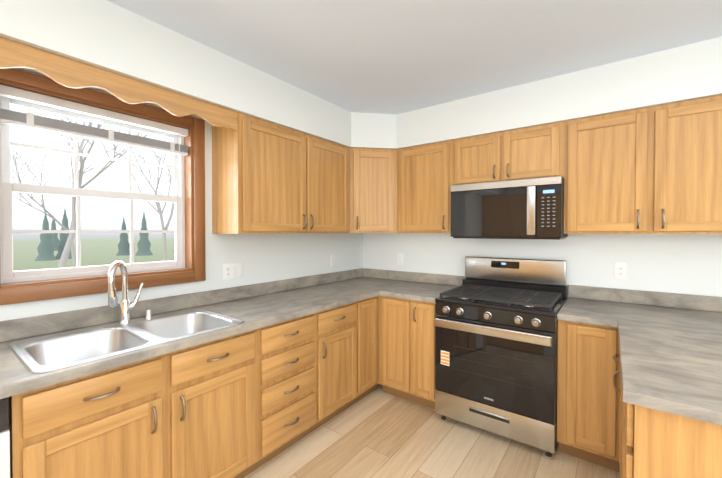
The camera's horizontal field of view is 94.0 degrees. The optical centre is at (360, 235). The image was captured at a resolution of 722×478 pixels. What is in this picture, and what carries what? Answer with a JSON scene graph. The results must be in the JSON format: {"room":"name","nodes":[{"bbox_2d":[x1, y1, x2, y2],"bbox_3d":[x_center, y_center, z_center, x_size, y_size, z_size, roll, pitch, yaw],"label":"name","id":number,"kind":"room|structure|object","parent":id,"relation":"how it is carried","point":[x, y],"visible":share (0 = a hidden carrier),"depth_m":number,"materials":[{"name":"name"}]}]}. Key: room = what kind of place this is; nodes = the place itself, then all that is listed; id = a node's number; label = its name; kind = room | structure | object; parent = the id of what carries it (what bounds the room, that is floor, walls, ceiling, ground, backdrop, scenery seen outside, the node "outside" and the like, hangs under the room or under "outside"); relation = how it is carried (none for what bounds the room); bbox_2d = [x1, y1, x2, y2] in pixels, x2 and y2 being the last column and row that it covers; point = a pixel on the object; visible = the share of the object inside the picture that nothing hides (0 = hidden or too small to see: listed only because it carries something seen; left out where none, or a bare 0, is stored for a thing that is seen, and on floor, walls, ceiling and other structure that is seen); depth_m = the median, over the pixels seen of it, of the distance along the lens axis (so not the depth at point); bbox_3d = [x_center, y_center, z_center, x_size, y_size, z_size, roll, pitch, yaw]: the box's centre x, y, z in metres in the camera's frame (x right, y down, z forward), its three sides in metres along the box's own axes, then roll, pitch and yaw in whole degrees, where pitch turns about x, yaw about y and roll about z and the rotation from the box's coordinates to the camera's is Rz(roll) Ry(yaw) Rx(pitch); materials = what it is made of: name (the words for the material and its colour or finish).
{"room":"kitchen","nodes":[
{"label":"kitchen","id":0,"kind":"room"},
{"bbox_2d":[0,68,362,320],"bbox_3d":[-1.719,0.148,1.492,0.160,2.440,5.920,1,1,37],"label":"wall","id":1,"kind":"structure","parent":0,"point":[263,258],"depth_m":2.50,"materials":[{"name":"white paint"}]},
{"bbox_2d":[0,68,205,304],"bbox_3d":[-1.408,-0.229,1.878,0.170,1.066,1.024,1,1,37],"label":"kitchen window","id":2,"kind":"structure","parent":1,"relation":"in","point":[185,147],"depth_m":1.82,"materials":[{"name":"brown wood"}]},
{"bbox_2d":[0,84,187,173],"bbox_3d":[-1.386,-0.536,1.858,0.057,0.298,0.844,1,1,37],"label":"window blind","id":3,"kind":"object","parent":2,"relation":"attached to","point":[22,92],"depth_m":1.77,"materials":[{"name":"white plastic"}]},
{"bbox_2d":[223,262,243,279],"bbox_3d":[-0.917,0.253,2.425,0.010,0.115,0.162,1,1,37],"label":"outlet","id":4,"kind":"object","parent":1,"relation":"attached to","point":[233,270],"visible":1,"depth_m":2.42,"materials":[{"name":"white plastic"}]},
{"bbox_2d":[212,112,355,233],"bbox_3d":[-0.512,-0.400,2.653,0.374,0.762,1.179,1,1,37],"label":"upper cabinet","id":5,"kind":"object","parent":1,"relation":"attached to","point":[268,178],"depth_m":2.35,"materials":[{"name":"brown wood"}]},
{"bbox_2d":[330,254,334,266],"bbox_3d":[-0.276,0.240,3.287,0.008,0.115,0.070,1,1,37],"label":"electrical outlet","id":6,"kind":"object","parent":1,"relation":"attached to","point":[332,260],"visible":1,"depth_m":3.28,"materials":[{"name":"white plastic"}]},
{"bbox_2d":[0,0,721,149],"bbox_3d":[0.189,-0.901,0.056,4.600,0.305,5.600,1,1,37],"label":"soffit","id":7,"kind":"structure","parent":0,"point":[108,36],"depth_m":2.02,"materials":[{"name":"white paint"}]},
{"bbox_2d":[0,37,237,131],"bbox_3d":[-1.263,-0.705,1.464,0.019,0.120,1.617,1,1,37],"label":"valance","id":8,"kind":"object","parent":7,"relation":"attached to","point":[65,71],"visible":1,"depth_m":1.56,"materials":[{"name":"brown wood"}]},
{"bbox_2d":[107,0,721,114],"bbox_3d":[0.189,-1.104,0.053,4.920,0.100,5.920,1,1,37],"label":"ceiling","id":9,"kind":"structure","parent":0,"point":[396,57],"depth_m":1.83,"materials":[{"name":"white paint"}]},
{"bbox_2d":[244,385,619,477],"bbox_3d":[0.189,1.436,0.086,4.600,0.100,5.600,1,1,37],"label":"floor","id":10,"kind":"structure","parent":0,"point":[378,432],"depth_m":2.11,"materials":[{"name":"brown wood"}]},
{"bbox_2d":[0,397,9,477],"bbox_3d":[-1.550,0.948,1.030,0.635,0.852,0.605,1,1,37],"label":"dishwasher","id":11,"kind":"object","parent":10,"relation":"on","point":[4,439],"visible":0.86,"depth_m":1.08,"materials":[{"name":"grey"}]},
{"bbox_2d":[9,328,264,477],"bbox_3d":[-1.100,0.938,1.670,0.626,0.856,0.952,1,1,37],"label":"base cabinet","id":12,"kind":"object","parent":10,"relation":"on","point":[242,405],"depth_m":1.44,"materials":[{"name":"brown wood"}]},
{"bbox_2d":[0,260,405,398],"bbox_3d":[-0.863,0.383,1.953,0.660,0.518,3.837,1,1,37],"label":"countertop","id":13,"kind":"structure","parent":12,"relation":"on","point":[36,352],"depth_m":1.75,"materials":[{"name":"laminate"}]},
{"bbox_2d":[7,308,243,373],"bbox_3d":[-1.086,0.555,1.651,0.540,0.182,0.843,1,1,37],"label":"sink","id":14,"kind":"object","parent":13,"relation":"in","point":[45,354],"depth_m":1.62,"materials":[{"name":"silver metal"}]},
{"bbox_2d":[107,260,152,323],"bbox_3d":[-1.208,0.296,1.770,0.172,0.340,0.248,1,1,37],"label":"faucet","id":15,"kind":"object","parent":13,"relation":"on","point":[125,306],"depth_m":1.78,"materials":[{"name":"silver metal"}]},
{"bbox_2d":[261,309,328,462],"bbox_3d":[-0.656,0.930,2.265,0.626,0.856,0.533,1,1,37],"label":"base cabinet","id":16,"kind":"object","parent":10,"relation":"on","point":[294,352],"depth_m":2.08,"materials":[{"name":"brown wood"}]},
{"bbox_2d":[329,299,364,419],"bbox_3d":[-0.388,0.926,2.625,0.626,0.856,0.510,1,1,37],"label":"base cabinet","id":17,"kind":"object","parent":10,"relation":"on","point":[346,322],"depth_m":2.49,"materials":[{"name":"brown wood"}]},
{"bbox_2d":[365,296,380,395],"bbox_3d":[-0.217,0.923,2.853,0.626,0.856,0.328,1,1,37],"label":"base cabinet","id":18,"kind":"object","parent":10,"relation":"on","point":[371,304],"depth_m":2.75,"materials":[{"name":"brown wood"}]},
{"bbox_2d":[378,295,417,403],"bbox_3d":[0.472,0.921,2.967,0.374,0.856,0.626,1,1,37],"label":"base cabinet","id":19,"kind":"object","parent":10,"relation":"on","point":[397,317],"depth_m":2.72,"materials":[{"name":"brown wood"}]},
{"bbox_2d":[380,272,464,302],"bbox_3d":[0.557,0.428,2.891,0.494,0.131,0.637,1,1,37],"label":"countertop","id":20,"kind":"structure","parent":19,"relation":"on","point":[426,287],"depth_m":3.04,"materials":[{"name":"laminate"}]},
{"bbox_2d":[418,301,435,408],"bbox_3d":[0.641,0.923,2.841,0.292,0.856,0.626,1,1,37],"label":"base cabinet","id":21,"kind":"object","parent":10,"relation":"on","point":[426,310],"depth_m":2.57,"materials":[{"name":"brown wood"}]},
{"bbox_2d":[434,256,566,456],"bbox_3d":[1.026,0.769,2.467,0.766,1.172,0.709,1,1,37],"label":"range","id":22,"kind":"object","parent":10,"relation":"on","point":[496,335],"visible":1,"depth_m":2.24,"materials":[{"name":"grey"}]},
{"bbox_2d":[557,320,619,471],"bbox_3d":[1.505,0.931,2.198,0.322,0.856,0.626,1,1,37],"label":"base cabinet","id":23,"kind":"object","parent":10,"relation":"on","point":[588,408],"depth_m":1.96,"materials":[{"name":"brown wood"}]},
{"bbox_2d":[557,285,607,325],"bbox_3d":[1.479,0.438,2.204,0.265,0.128,0.637,1,1,37],"label":"countertop","id":24,"kind":"structure","parent":23,"relation":"on","point":[583,304],"depth_m":2.21,"materials":[{"name":"laminate"}]},
{"bbox_2d":[608,288,721,425],"bbox_3d":[1.732,0.448,1.387,1.117,0.131,1.642,1,1,37],"label":"countertop","id":25,"kind":"structure","parent":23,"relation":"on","point":[670,346],"depth_m":1.39,"materials":[{"name":"laminate"}]},
{"bbox_2d":[616,365,721,477],"bbox_3d":[1.413,0.947,0.985,1.019,0.856,0.545,1,1,37],"label":"base cabinet","id":26,"kind":"object","parent":10,"relation":"on","point":[657,444],"depth_m":1.01,"materials":[{"name":"brown wood"}]},
{"bbox_2d":[363,233,721,297],"bbox_3d":[1.975,0.137,2.331,4.760,2.440,0.160,1,1,37],"label":"wall","id":27,"kind":"structure","parent":0,"point":[691,264],"depth_m":2.44,"materials":[{"name":"white paint"}]},
{"bbox_2d":[356,148,391,232],"bbox_3d":[0.081,-0.408,3.253,0.607,0.762,0.607,1,1,37],"label":"upper cabinet","id":28,"kind":"object","parent":27,"relation":"attached to","point":[373,166],"depth_m":3.03,"materials":[{"name":"brown wood"}]},
{"bbox_2d":[398,253,403,264],"bbox_3d":[0.400,0.231,3.400,0.070,0.115,0.008,1,1,37],"label":"electrical outlet","id":29,"kind":"object","parent":27,"relation":"attached to","point":[400,258],"visible":1,"depth_m":3.39,"materials":[{"name":"white plastic"}]},
{"bbox_2d":[392,140,451,232],"bbox_3d":[0.583,-0.405,3.025,0.584,0.762,0.373,1,1,37],"label":"upper cabinet","id":30,"kind":"object","parent":27,"relation":"attached to","point":[421,175],"depth_m":2.90,"materials":[{"name":"brown wood"}]},
{"bbox_2d":[452,121,567,184],"bbox_3d":[1.148,-0.591,2.633,0.787,0.381,0.321,1,1,37],"label":"upper cabinet","id":31,"kind":"object","parent":27,"relation":"attached to","point":[540,151],"depth_m":2.47,"materials":[{"name":"brown wood"}]},
{"bbox_2d":[451,176,567,239],"bbox_3d":[1.129,-0.189,2.594,0.758,0.418,0.415,1,1,37],"label":"microwave","id":32,"kind":"object","parent":31,"relation":"attached to","point":[532,208],"visible":1,"depth_m":2.40,"materials":[{"name":"grey"}]},
{"bbox_2d":[614,262,626,278],"bbox_3d":[1.810,0.245,2.349,0.070,0.115,0.008,1,1,37],"label":"electrical outlet","id":33,"kind":"object","parent":27,"relation":"attached to","point":[620,270],"visible":1,"depth_m":2.35,"materials":[{"name":"white plastic"}]},
{"bbox_2d":[564,95,721,233],"bbox_3d":[1.835,-0.394,2.124,0.926,0.762,0.321,1,1,37],"label":"upper cabinet","id":34,"kind":"object","parent":27,"relation":"attached to","point":[653,170],"depth_m":2.02,"materials":[{"name":"brown wood"}]}
]}

